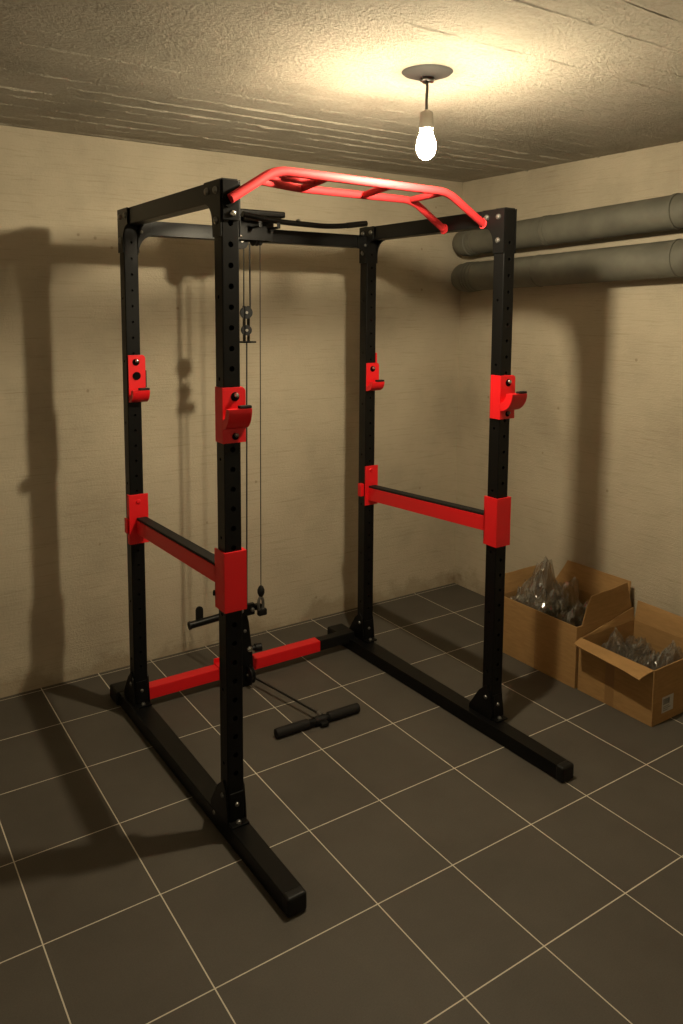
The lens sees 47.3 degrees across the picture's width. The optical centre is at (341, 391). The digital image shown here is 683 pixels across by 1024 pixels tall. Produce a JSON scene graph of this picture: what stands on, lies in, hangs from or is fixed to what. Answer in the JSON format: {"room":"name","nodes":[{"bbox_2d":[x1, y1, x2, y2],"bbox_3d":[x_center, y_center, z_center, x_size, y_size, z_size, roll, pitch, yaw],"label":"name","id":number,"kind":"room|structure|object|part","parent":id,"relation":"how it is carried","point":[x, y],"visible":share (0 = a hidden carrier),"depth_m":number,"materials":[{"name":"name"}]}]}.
{"room":"gym","nodes":[
{"label":"gym","id":0,"kind":"room"},
{"bbox_2d":[0,125,462,697],"bbox_3d":[-1.151,0.096,3.540,4.622,2.426,0.120,-4,7,-34],"label":"wall","id":1,"kind":"structure","parent":0,"point":[64,606],"depth_m":3.74,"materials":[{"name":"beige paint"}]},
{"bbox_2d":[0,583,682,1023],"bbox_3d":[0.094,1.573,1.812,4.622,0.120,4.636,-4,7,-34],"label":"floor","id":2,"kind":"structure","parent":0,"point":[446,876],"depth_m":2.43,"materials":[{"name":"tile"}]},
{"bbox_2d":[256,678,359,738],"bbox_3d":[-0.200,1.322,3.338,0.390,0.046,0.456,-4,7,-34],"label":"handle","id":3,"kind":"object","parent":2,"relation":"on","point":[322,720],"visible":1,"depth_m":3.18,"materials":[{"name":"black"}]},
{"bbox_3d":[-0.237,1.305,3.348,0.403,0.015,0.010,6,9,44],"label":"cord","id":4,"kind":"part","parent":3,"relation":"part of","materials":[{"name":"black plastic"}]},
{"bbox_2d":[110,167,573,917],"bbox_3d":[-0.065,0.308,3.007,1.256,2.134,1.511,-4,7,-34],"label":"power rack","id":5,"kind":"object","parent":2,"relation":"on","point":[224,802],"visible":1,"depth_m":3.04,"materials":[{"name":"black metal"}]},
{"bbox_3d":[-0.842,-0.621,3.002,0.005,0.165,0.115,-4,7,-34],"label":"gusset plate","id":6,"kind":"part","parent":5,"relation":"part of","materials":[{"name":"black metal"}]},
{"bbox_2d":[128,355,149,402],"bbox_3d":[-0.810,-0.052,3.090,0.074,0.187,0.110,-4,7,-34],"label":"j-hook","id":7,"kind":"object","parent":5,"relation":"attached to","point":[137,374],"visible":0.98,"depth_m":3.07,"materials":[{"name":"red metal"}]},
{"bbox_3d":[-0.795,0.019,3.070,0.068,0.050,0.047,-4,7,-34],"label":"hook arm","id":8,"kind":"part","parent":7,"relation":"part of","materials":[{"name":"red metal"}]},
{"bbox_3d":[-0.791,-0.624,3.036,0.005,0.165,0.115,-4,7,-34],"label":"gusset plate","id":9,"kind":"part","parent":5,"relation":"part of","materials":[{"name":"black metal"}]},
{"bbox_3d":[-0.772,-0.598,3.053,0.055,0.127,0.006,-4,7,-34],"label":"gusset plate","id":10,"kind":"part","parent":5,"relation":"part of","materials":[{"name":"black metal"}]},
{"bbox_2d":[124,493,246,613],"bbox_3d":[-0.587,0.551,2.792,0.088,0.206,0.931,-4,7,-34],"label":"bar","id":11,"kind":"object","parent":5,"relation":"attached to","point":[228,571],"visible":0.95,"depth_m":2.62,"materials":[{"name":"red metal"}]},
{"bbox_3d":[-0.532,1.373,2.776,0.082,0.056,1.385,-4,7,-34],"label":"rail","id":12,"kind":"part","parent":5,"relation":"part of","materials":[{"name":"black metal"}]},
{"bbox_3d":[-0.384,-0.544,2.320,0.005,0.165,0.115,-4,7,-34],"label":"gusset plate","id":13,"kind":"part","parent":5,"relation":"part of","materials":[{"name":"black metal"}]},
{"bbox_3d":[-0.325,-0.562,2.284,0.054,0.116,0.006,-4,7,-34],"label":"mounting plate","id":14,"kind":"part","parent":5,"relation":"part of","materials":[{"name":"black metal"}]},
{"bbox_2d":[215,386,251,443],"bbox_3d":[-0.329,0.070,2.360,0.077,0.169,0.106,-4,7,-34],"label":"j-hook","id":15,"kind":"object","parent":5,"relation":"attached to","point":[233,416],"visible":0.97,"depth_m":2.34,"materials":[{"name":"red metal"}]},
{"bbox_2d":[231,392,238,400],"bbox_3d":[-0.320,0.015,2.346,0.028,0.028,0.002,-4,7,-34],"label":"bolt","id":16,"kind":"object","parent":15,"relation":"in","point":[234,395],"depth_m":2.34,"materials":[{"name":"black metal"}]},
{"bbox_3d":[-0.311,0.082,2.335,0.077,0.064,0.043,-4,7,-34],"label":"hook arm","id":17,"kind":"part","parent":15,"relation":"part of","materials":[{"name":"red metal"}]},
{"bbox_3d":[-0.333,-0.547,2.354,0.005,0.165,0.115,-4,7,-34],"label":"gusset plate","id":18,"kind":"part","parent":5,"relation":"part of","materials":[{"name":"black metal"}]},
{"bbox_3d":[-0.436,1.143,3.502,0.070,0.360,0.044,-4,7,-34],"label":"pulley post","id":19,"kind":"part","parent":5,"relation":"part of","materials":[{"name":"black metal"}]},
{"bbox_3d":[-0.387,1.157,3.521,0.050,0.037,0.038,-3,7,-25],"label":"locking knob","id":20,"kind":"part","parent":5,"relation":"part of","materials":[{"name":"black plastic"}]},
{"bbox_3d":[-0.367,-0.741,3.271,0.215,0.026,0.163,-4,7,-34],"label":"plate","id":21,"kind":"part","parent":5,"relation":"part of","materials":[{"name":"black plastic"}]},
{"bbox_2d":[241,211,367,228],"bbox_3d":[-0.144,-0.718,3.294,0.612,0.048,0.028,-4,7,-34],"label":"bar","id":22,"kind":"object","parent":5,"relation":"on","point":[298,222],"visible":1,"depth_m":3.28,"materials":[{"name":"black metal"}]},
{"bbox_3d":[0.097,-0.657,3.630,0.055,0.127,0.006,-4,7,-34],"label":"gusset plate","id":23,"kind":"part","parent":5,"relation":"part of","materials":[{"name":"black metal"}]},
{"bbox_3d":[0.118,-0.685,3.639,0.005,0.165,0.115,-4,7,-34],"label":"gusset plate","id":24,"kind":"part","parent":5,"relation":"part of","materials":[{"name":"black metal"}]},
{"bbox_2d":[366,353,384,390],"bbox_3d":[0.145,-0.095,3.727,0.073,0.180,0.108,-4,7,-34],"label":"j-hook","id":25,"kind":"object","parent":5,"relation":"attached to","point":[373,383],"visible":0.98,"depth_m":3.71,"materials":[{"name":"red metal"}]},
{"bbox_3d":[0.163,-0.025,3.709,0.072,0.045,0.045,-4,7,-34],"label":"hook arm","id":26,"kind":"part","parent":25,"relation":"part of","materials":[{"name":"red metal"}]},
{"bbox_3d":[0.169,-0.689,3.673,0.005,0.165,0.115,-4,7,-34],"label":"gusset plate","id":27,"kind":"part","parent":5,"relation":"part of","materials":[{"name":"black metal"}]},
{"bbox_2d":[358,465,510,547],"bbox_3d":[0.370,0.480,3.426,0.094,0.220,0.931,-4,7,-34],"label":"bar","id":28,"kind":"object","parent":5,"relation":"attached to","point":[494,520],"visible":0.98,"depth_m":3.27,"materials":[{"name":"red metal"}]},
{"bbox_3d":[0.407,1.310,3.399,0.088,0.056,1.385,-4,7,-34],"label":"rail","id":29,"kind":"part","parent":5,"relation":"part of","materials":[{"name":"black metal"}]},
{"bbox_3d":[0.576,-0.608,2.957,0.005,0.165,0.115,-4,7,-34],"label":"gusset plate","id":30,"kind":"part","parent":5,"relation":"part of","materials":[{"name":"black metal"}]},
{"bbox_2d":[490,375,526,419],"bbox_3d":[0.638,0.021,2.991,0.080,0.168,0.126,-4,7,-34],"label":"j-hook","id":31,"kind":"object","parent":5,"relation":"attached to","point":[504,400],"visible":0.98,"depth_m":2.98,"materials":[{"name":"red metal"}]},
{"bbox_3d":[0.655,0.040,2.967,0.079,0.068,0.063,-4,7,-34],"label":"hook arm","id":32,"kind":"part","parent":31,"relation":"part of","materials":[{"name":"red metal"}]},
{"bbox_3d":[0.627,-0.611,2.991,0.005,0.165,0.115,-4,7,-34],"label":"gusset plate","id":33,"kind":"part","parent":5,"relation":"part of","materials":[{"name":"black metal"}]},
{"bbox_2d":[503,560,631,688],"bbox_3d":[1.085,1.086,3.792,0.423,0.427,0.511,-4,7,-34],"label":"cardboard box","id":34,"kind":"object","parent":2,"relation":"on","point":[544,642],"visible":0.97,"depth_m":3.75,"materials":[{"name":"brown cardboard"}]},
{"bbox_2d":[533,601,578,626],"bbox_3d":[1.019,1.037,3.857,0.362,0.443,0.248,-4,7,-34],"label":"plastic bag","id":35,"kind":"object","parent":34,"relation":"in","point":[565,614],"visible":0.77,"depth_m":3.87,"materials":[{"name":"grey"}]},
{"bbox_2d":[574,600,682,726],"bbox_3d":[1.299,1.177,3.411,0.494,0.331,0.384,-4,7,-34],"label":"cardboard box","id":36,"kind":"object","parent":2,"relation":"on","point":[606,673],"visible":1,"depth_m":3.40,"materials":[{"name":"brown cardboard"}]},
{"bbox_2d":[629,658,655,669],"bbox_3d":[1.277,1.188,3.496,0.348,0.262,0.160,-4,7,-34],"label":"plastic bag","id":37,"kind":"object","parent":36,"relation":"in","point":[644,663],"visible":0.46,"depth_m":3.55,"materials":[{"name":"grey"}]},
{"bbox_2d":[0,0,682,181],"bbox_3d":[0.109,-0.954,1.535,4.622,0.129,4.636,-4,7,-34],"label":"ceiling","id":38,"kind":"structure","parent":0,"point":[532,84],"depth_m":2.48,"materials":[{"name":"paint"}]},
{"bbox_2d":[402,64,452,159],"bbox_3d":[0.266,-0.862,2.438,0.160,0.266,0.160,-4,7,-34],"label":"pendant lamp","id":39,"kind":"object","parent":38,"relation":"hanging from","point":[426,74],"visible":1,"depth_m":2.42,"materials":[{"name":"white glass"}]},
{"bbox_3d":[0.266,-0.776,2.447,0.062,0.093,0.062,-4,7,-34],"label":"bulb","id":40,"kind":"part","parent":39,"relation":"part of","materials":[{"name":"white glass"}]},
{"bbox_2d":[419,109,433,128],"bbox_3d":[0.266,-0.852,2.439,0.045,0.059,0.045,-4,7,-34],"label":"socket","id":41,"kind":"object","parent":39,"relation":"attached to","point":[426,121],"depth_m":2.42,"materials":[{"name":"beige plastic"}]},
{"bbox_3d":[0.266,-0.926,2.430,0.011,0.106,0.009,-4,7,-34],"label":"cord","id":42,"kind":"part","parent":39,"relation":"part of","materials":[{"name":"grey plastic"}]},
{"bbox_2d":[454,141,682,617],"bbox_3d":[1.974,0.182,2.916,0.120,2.426,4.396,-4,7,-34],"label":"wall","id":43,"kind":"structure","parent":0,"point":[595,457],"depth_m":3.91,"materials":[{"name":"beige paint"}]},
{"bbox_2d":[451,239,682,291],"bbox_3d":[1.288,-0.592,3.603,0.181,0.238,2.345,-4,7,-34],"label":"pipe","id":44,"kind":"object","parent":43,"relation":"attached to","point":[662,259],"visible":0.97,"depth_m":3.68,"materials":[{"name":"silver metal"}]},
{"bbox_2d":[452,193,682,256],"bbox_3d":[1.292,-0.790,3.582,0.174,0.231,2.342,-4,7,-34],"label":"pipe","id":45,"kind":"object","parent":43,"relation":"attached to","point":[663,213],"visible":0.86,"depth_m":3.65,"materials":[{"name":"silver metal"}]}
]}

